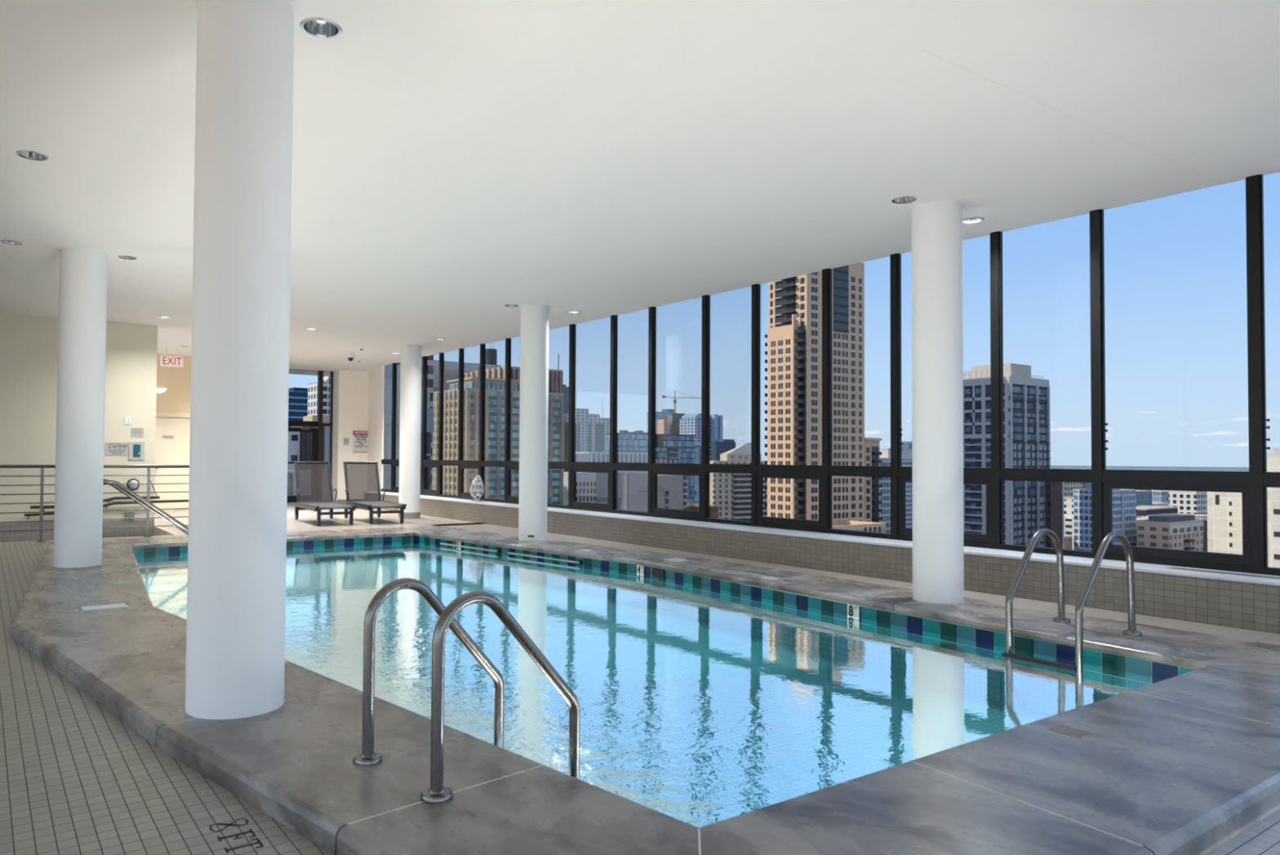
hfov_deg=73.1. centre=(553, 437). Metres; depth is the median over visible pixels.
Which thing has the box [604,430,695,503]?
office block
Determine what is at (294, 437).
office block
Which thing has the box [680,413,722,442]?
office tower
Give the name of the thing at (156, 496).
wall handrail
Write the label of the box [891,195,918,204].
recessed light
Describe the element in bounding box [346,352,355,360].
dome camera
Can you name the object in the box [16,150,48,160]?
recessed light
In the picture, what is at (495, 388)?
apartment tower
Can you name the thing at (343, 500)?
pier
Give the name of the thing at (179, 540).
coping slab
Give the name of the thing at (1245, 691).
coping slab
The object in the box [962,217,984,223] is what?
recessed light
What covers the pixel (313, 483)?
sun lounger
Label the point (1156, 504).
block
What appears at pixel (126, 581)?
marker
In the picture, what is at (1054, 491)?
brick block
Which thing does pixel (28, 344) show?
wall
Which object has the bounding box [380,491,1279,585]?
sill
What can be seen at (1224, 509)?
block
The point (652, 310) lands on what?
window
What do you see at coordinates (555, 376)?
apartment tower
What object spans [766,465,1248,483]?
lake
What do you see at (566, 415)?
apartment tower
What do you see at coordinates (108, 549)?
coping slab
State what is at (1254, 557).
window
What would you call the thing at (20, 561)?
floor
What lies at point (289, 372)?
wall
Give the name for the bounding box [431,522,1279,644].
floor
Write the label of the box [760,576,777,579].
marker
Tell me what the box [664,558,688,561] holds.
marker
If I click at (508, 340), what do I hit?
window
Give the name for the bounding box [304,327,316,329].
recessed light
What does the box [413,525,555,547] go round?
coping slab
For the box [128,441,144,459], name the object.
wall phone
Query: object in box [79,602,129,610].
marker
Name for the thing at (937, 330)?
column
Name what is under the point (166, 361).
exit sign
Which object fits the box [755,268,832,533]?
window
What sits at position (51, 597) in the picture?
coping slab
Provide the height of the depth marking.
0.002 m
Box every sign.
[104,441,128,455]
[130,427,143,436]
[160,347,183,367]
[162,435,173,438]
[352,430,368,453]
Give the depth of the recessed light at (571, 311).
14.07 m
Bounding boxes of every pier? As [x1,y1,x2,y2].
[331,365,400,501]
[337,498,346,502]
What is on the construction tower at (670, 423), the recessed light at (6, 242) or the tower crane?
the tower crane
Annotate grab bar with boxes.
[440,541,500,553]
[506,550,582,564]
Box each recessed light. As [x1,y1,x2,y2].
[0,240,23,244]
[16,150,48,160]
[116,255,137,259]
[155,315,170,318]
[300,17,342,38]
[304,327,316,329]
[504,303,519,306]
[567,310,581,313]
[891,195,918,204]
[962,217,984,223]
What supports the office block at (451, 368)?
on the ground
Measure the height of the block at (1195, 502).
87.000 m
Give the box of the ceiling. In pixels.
[0,0,1279,374]
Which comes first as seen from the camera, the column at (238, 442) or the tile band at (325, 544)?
the column at (238, 442)
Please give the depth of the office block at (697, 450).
691.61 m
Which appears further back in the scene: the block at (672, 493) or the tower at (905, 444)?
the tower at (905, 444)
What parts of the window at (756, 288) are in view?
rail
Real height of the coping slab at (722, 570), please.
0.130 m
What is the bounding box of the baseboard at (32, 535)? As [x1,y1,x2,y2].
[0,518,154,542]
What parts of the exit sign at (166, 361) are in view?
panel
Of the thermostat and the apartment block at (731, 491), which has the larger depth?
the apartment block at (731, 491)
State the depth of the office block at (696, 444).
902.25 m
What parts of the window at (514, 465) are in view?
rail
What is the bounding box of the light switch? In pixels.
[124,416,130,424]
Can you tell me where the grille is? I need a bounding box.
[1167,567,1279,578]
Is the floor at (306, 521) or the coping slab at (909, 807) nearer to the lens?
the coping slab at (909, 807)
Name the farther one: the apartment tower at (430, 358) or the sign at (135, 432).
the apartment tower at (430, 358)
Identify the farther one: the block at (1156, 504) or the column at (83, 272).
the block at (1156, 504)
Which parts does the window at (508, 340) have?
rail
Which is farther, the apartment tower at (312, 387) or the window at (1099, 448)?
the apartment tower at (312, 387)
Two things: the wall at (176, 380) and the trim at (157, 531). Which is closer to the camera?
the trim at (157, 531)
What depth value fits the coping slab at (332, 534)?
14.06 m
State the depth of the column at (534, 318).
13.36 m
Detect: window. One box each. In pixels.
[288,370,333,475]
[381,362,396,492]
[391,458,399,493]
[420,355,427,494]
[422,352,444,496]
[439,348,464,498]
[459,343,485,499]
[480,337,511,502]
[506,461,519,503]
[547,324,576,508]
[570,315,617,512]
[612,306,656,516]
[651,294,710,521]
[705,284,760,526]
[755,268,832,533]
[827,253,902,539]
[897,231,1004,549]
[999,208,1107,558]
[1102,174,1270,573]
[1262,471,1279,575]
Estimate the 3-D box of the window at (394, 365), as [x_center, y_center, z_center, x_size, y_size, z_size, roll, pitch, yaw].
[-4.247,-0.240,22.135,0.085,3.291,0.748,1,-2,-34]
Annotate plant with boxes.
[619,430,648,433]
[662,408,674,412]
[1273,448,1279,453]
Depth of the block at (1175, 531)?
356.88 m
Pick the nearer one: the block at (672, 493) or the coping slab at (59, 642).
the coping slab at (59, 642)
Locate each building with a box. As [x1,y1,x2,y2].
[817,519,884,533]
[963,363,1050,546]
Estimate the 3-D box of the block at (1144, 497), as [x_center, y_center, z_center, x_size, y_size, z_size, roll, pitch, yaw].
[454.922,86.414,677.922,30.500,88.700,21.600,1,-2,-34]
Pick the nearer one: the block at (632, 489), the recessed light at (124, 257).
the recessed light at (124, 257)
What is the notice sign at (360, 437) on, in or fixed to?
attached to the wall pier at (362, 400)
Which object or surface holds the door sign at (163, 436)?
attached to the door at (175, 451)
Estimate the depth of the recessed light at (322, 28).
4.84 m
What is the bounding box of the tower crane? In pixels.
[662,390,701,413]
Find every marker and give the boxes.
[79,602,129,610]
[112,580,133,583]
[457,540,461,549]
[636,564,644,575]
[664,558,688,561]
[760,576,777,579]
[847,603,859,618]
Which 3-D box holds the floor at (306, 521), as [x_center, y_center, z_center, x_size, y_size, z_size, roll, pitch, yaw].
[-6.681,1.715,19.352,8.700,0.001,10.360,1,-2,-34]
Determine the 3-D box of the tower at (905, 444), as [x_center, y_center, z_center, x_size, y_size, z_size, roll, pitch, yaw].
[574.092,77.820,1401.222,20.000,142.000,29.000,1,-2,-34]
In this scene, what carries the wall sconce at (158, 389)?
attached to the wall at (176, 380)
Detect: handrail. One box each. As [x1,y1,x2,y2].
[24,500,188,519]
[30,480,159,511]
[102,480,188,531]
[103,478,188,534]
[352,577,504,764]
[420,591,580,802]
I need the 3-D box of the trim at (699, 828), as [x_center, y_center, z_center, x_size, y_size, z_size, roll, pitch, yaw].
[-1.059,1.529,8.861,7.611,0.050,13.328,1,-2,-34]
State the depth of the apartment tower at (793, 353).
305.70 m
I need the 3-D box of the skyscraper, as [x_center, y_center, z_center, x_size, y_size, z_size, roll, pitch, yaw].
[-196.339,-80.917,2535.494,40.000,502.000,42.000,1,-2,-34]
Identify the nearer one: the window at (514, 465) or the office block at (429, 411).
the window at (514, 465)
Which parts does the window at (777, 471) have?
rail, sash frame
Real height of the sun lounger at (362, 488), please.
1.185 m
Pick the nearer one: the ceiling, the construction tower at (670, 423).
the ceiling
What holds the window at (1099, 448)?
in the wall at (1224, 602)
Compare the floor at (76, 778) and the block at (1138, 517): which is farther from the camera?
the block at (1138, 517)
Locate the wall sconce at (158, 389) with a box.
[156,387,166,392]
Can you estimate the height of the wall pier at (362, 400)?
3.700 m
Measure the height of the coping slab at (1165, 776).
0.130 m
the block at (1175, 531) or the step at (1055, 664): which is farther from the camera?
the block at (1175, 531)
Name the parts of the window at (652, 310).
rail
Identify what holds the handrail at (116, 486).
on the coping slab at (108, 549)
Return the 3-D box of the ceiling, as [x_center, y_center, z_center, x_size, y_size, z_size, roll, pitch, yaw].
[-3.580,-2.205,8.478,15.400,0.001,32.000,1,-2,-34]
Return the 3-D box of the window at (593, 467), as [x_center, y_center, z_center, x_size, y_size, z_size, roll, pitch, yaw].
[0.696,-0.379,14.760,0.085,3.291,1.218,1,-2,-34]
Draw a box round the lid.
[1048,724,1091,737]
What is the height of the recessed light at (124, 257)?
0.153 m
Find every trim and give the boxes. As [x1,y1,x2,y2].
[21,528,1279,854]
[153,526,176,535]
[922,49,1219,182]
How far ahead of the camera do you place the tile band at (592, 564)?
12.29 m
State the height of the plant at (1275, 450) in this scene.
2.200 m
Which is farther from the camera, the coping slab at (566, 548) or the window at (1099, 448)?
the coping slab at (566, 548)
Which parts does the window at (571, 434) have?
rail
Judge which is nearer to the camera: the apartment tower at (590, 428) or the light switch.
the light switch
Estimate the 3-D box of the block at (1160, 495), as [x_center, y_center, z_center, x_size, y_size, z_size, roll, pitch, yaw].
[839.237,109.302,1173.194,88.000,72.100,22.000,1,-2,-34]
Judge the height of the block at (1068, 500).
94.400 m
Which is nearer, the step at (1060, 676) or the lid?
the lid
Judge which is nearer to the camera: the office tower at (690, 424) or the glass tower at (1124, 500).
the glass tower at (1124, 500)
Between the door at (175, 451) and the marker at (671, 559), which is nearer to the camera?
the marker at (671, 559)
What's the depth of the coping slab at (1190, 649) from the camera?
6.44 m
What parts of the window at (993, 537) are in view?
rail, sash frame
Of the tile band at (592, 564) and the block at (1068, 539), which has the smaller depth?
the tile band at (592, 564)
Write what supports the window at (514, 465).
in the wall at (1224, 602)
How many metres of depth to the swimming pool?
7.29 m
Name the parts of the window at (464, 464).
rail, sash frame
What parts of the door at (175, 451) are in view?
casing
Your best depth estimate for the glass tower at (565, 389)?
1510.62 m
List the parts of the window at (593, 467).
rail, sash frame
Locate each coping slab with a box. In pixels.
[10,573,152,628]
[10,605,186,677]
[31,555,140,579]
[42,542,134,559]
[66,644,352,746]
[102,536,187,547]
[156,687,543,854]
[286,529,355,540]
[335,525,436,537]
[336,764,698,854]
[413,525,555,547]
[511,540,691,564]
[643,556,813,586]
[699,760,1153,854]
[757,574,919,611]
[893,596,1279,668]
[911,690,1279,854]
[1128,663,1279,725]
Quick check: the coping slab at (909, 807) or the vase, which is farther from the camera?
the vase
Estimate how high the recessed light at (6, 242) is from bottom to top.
0.153 m
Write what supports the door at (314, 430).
attached to the window at (318, 424)
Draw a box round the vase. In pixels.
[470,475,484,501]
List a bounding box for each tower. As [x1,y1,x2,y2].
[307,375,329,415]
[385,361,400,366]
[421,355,433,489]
[432,376,564,504]
[463,353,563,392]
[562,384,568,413]
[563,413,568,471]
[574,400,609,452]
[646,408,676,433]
[657,413,684,434]
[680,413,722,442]
[764,262,864,520]
[901,440,911,448]
[1073,482,1136,551]
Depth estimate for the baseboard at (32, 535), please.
14.88 m
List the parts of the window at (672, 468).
rail, sash frame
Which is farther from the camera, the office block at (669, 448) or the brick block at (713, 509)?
the office block at (669, 448)
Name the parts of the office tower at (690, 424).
curved crown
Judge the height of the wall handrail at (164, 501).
0.284 m
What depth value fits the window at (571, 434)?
15.28 m
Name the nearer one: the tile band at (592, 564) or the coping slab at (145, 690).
the coping slab at (145, 690)
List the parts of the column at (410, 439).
skirting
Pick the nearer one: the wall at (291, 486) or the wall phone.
the wall phone
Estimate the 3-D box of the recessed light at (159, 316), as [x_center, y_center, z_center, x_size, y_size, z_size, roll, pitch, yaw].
[-6.729,-2.148,14.794,0.224,0.153,0.224,1,-2,-34]
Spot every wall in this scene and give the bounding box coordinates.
[0,312,157,523]
[155,353,191,417]
[287,470,296,495]
[288,372,329,376]
[374,493,1279,633]
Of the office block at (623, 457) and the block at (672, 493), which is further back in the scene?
the office block at (623, 457)
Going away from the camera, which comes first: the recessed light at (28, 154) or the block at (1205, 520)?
the recessed light at (28, 154)
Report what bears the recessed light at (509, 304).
in the ceiling
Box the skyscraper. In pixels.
[485,342,497,364]
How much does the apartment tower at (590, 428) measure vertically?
170.000 m
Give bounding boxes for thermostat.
[343,437,349,444]
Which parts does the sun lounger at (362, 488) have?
rail, seat frame, frame, leg, seat, seat frame, leg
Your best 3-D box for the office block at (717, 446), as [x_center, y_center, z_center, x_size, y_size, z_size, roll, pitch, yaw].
[192.918,69.479,999.341,31.800,134.000,22.500,1,-2,-34]
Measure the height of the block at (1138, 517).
83.400 m
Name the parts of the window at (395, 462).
sash frame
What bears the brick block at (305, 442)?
on the ground
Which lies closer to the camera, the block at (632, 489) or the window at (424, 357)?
the window at (424, 357)
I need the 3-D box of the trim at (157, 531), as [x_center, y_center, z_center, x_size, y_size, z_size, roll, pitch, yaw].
[-10.372,1.824,12.476,8.720,0.594,2.270,1,-2,-34]
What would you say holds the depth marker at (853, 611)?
attached to the tile band at (1126, 667)
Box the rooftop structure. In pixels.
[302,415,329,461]
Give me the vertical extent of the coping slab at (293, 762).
0.130 m
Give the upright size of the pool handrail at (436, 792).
1.387 m
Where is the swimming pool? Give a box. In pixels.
[136,544,1149,827]
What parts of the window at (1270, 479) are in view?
rail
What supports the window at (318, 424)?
on the floor at (306, 521)
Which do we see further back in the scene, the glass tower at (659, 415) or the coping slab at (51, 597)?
the glass tower at (659, 415)
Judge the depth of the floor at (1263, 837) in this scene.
3.17 m
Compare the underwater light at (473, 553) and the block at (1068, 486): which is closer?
the underwater light at (473, 553)
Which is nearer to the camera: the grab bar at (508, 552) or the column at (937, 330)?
the column at (937, 330)
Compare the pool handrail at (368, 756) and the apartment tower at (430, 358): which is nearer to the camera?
the pool handrail at (368, 756)
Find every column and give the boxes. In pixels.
[53,247,107,567]
[185,0,293,719]
[398,344,422,518]
[518,304,548,541]
[911,200,964,604]
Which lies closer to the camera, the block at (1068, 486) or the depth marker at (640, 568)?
the depth marker at (640, 568)
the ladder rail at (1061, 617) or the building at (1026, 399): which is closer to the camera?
the ladder rail at (1061, 617)
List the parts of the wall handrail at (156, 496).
rail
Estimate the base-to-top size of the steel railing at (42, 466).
1.142 m
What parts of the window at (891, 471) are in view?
rail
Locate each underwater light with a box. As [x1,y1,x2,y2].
[470,551,477,555]
[933,642,967,656]
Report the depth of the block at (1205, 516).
466.54 m
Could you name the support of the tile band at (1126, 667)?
attached to the swimming pool
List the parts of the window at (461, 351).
rail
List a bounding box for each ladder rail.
[1004,528,1070,708]
[1075,531,1142,706]
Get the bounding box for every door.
[154,412,190,509]
[287,423,317,502]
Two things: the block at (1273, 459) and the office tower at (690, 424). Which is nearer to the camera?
the block at (1273, 459)
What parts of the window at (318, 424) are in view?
rail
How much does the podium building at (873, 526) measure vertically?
90.100 m
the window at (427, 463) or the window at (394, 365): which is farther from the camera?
the window at (394, 365)
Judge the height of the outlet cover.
0.085 m
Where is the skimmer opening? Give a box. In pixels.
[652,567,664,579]
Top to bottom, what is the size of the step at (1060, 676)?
0.028 m
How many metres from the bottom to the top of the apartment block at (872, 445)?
119.600 m
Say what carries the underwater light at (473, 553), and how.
attached to the swimming pool
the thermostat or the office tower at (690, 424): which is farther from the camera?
the office tower at (690, 424)
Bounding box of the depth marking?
[208,817,263,852]
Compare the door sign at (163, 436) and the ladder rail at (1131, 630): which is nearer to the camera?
the ladder rail at (1131, 630)
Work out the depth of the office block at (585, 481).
429.01 m
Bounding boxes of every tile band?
[132,534,413,559]
[413,534,643,577]
[643,564,1197,684]
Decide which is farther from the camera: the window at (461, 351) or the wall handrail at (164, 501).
the window at (461, 351)
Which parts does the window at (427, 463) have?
sash frame, rail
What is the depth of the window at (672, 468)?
12.49 m
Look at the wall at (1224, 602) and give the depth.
8.62 m
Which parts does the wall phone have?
door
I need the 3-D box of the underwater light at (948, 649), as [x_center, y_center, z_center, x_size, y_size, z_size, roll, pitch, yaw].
[3.295,1.769,7.129,0.010,0.100,0.300,1,-2,-34]
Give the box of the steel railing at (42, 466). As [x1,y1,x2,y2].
[0,464,189,542]
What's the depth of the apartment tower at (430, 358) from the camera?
200.09 m
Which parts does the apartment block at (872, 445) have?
cornice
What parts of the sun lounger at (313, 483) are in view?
leg, rail, seat frame, frame, leg, seat, seat frame, leg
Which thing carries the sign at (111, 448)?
attached to the wall at (28, 344)
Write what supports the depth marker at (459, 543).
attached to the tile band at (592, 564)
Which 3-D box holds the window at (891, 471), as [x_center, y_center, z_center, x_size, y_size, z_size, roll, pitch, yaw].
[3.720,-0.464,10.247,0.085,3.291,1.007,1,-2,-34]
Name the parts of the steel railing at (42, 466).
post, rail, post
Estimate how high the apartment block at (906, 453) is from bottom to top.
119.000 m
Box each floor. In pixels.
[0,540,49,623]
[0,622,333,854]
[48,502,480,542]
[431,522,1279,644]
[1205,808,1279,854]
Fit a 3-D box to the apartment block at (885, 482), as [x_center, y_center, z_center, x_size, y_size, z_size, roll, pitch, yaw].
[147.825,65.803,401.947,11.000,112.300,18.800,1,-2,-34]
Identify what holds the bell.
attached to the wall at (28, 344)
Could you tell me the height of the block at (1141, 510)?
79.900 m
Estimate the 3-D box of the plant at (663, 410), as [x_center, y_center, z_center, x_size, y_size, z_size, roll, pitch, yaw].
[218.278,-49.548,1623.267,17.000,6.000,20.000,1,-2,-34]
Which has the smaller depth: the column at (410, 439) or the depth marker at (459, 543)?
the depth marker at (459, 543)
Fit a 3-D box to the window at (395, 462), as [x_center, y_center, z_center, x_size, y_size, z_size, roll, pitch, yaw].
[-3.800,-0.252,21.469,0.085,3.291,0.881,1,-2,-34]
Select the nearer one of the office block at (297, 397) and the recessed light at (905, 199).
the recessed light at (905, 199)
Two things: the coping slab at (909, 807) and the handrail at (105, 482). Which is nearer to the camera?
the coping slab at (909, 807)
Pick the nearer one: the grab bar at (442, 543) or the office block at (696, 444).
the grab bar at (442, 543)
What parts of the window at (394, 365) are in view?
rail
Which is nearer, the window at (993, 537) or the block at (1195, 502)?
the window at (993, 537)
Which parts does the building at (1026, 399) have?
cornice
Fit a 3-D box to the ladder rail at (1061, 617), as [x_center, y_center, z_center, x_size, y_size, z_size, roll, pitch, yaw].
[3.815,1.415,6.756,0.886,1.380,0.124,1,-2,-34]
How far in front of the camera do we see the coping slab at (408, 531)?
14.77 m
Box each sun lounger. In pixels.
[289,461,355,525]
[338,461,406,524]
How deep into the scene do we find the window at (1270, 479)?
6.97 m
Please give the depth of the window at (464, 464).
18.02 m
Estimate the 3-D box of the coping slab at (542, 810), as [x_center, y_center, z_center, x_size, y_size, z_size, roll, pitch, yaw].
[0.116,1.430,2.663,1.082,0.130,1.772,1,-2,-34]
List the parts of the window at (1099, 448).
rail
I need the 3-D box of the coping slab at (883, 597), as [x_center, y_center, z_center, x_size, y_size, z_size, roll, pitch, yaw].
[3.015,1.594,8.673,1.081,0.130,1.690,1,-2,-34]
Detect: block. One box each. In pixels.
[287,431,300,470]
[288,386,307,426]
[290,426,324,461]
[420,408,434,492]
[421,391,430,408]
[431,360,500,489]
[563,471,595,505]
[574,452,648,471]
[595,471,648,511]
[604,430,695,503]
[657,474,688,510]
[686,503,718,518]
[693,447,701,503]
[694,442,710,460]
[709,439,735,460]
[709,442,767,520]
[864,437,882,522]
[880,448,912,528]
[880,457,890,533]
[1044,481,1064,548]
[1063,481,1082,497]
[1063,496,1074,549]
[1064,535,1072,549]
[1136,489,1152,505]
[1136,505,1177,515]
[1136,515,1148,525]
[1137,513,1204,551]
[1146,512,1207,518]
[1151,489,1168,502]
[1152,502,1168,506]
[1168,489,1207,514]
[1195,517,1207,551]
[1207,491,1242,554]
[1266,448,1279,567]
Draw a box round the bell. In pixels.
[126,478,139,490]
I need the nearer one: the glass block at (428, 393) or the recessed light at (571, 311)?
the recessed light at (571, 311)
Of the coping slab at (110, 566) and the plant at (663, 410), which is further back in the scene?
the plant at (663, 410)
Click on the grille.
(1167, 567)
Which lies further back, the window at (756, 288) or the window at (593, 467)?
the window at (593, 467)
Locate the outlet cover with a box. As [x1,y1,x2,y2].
[124,511,134,517]
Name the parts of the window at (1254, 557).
sash frame, rail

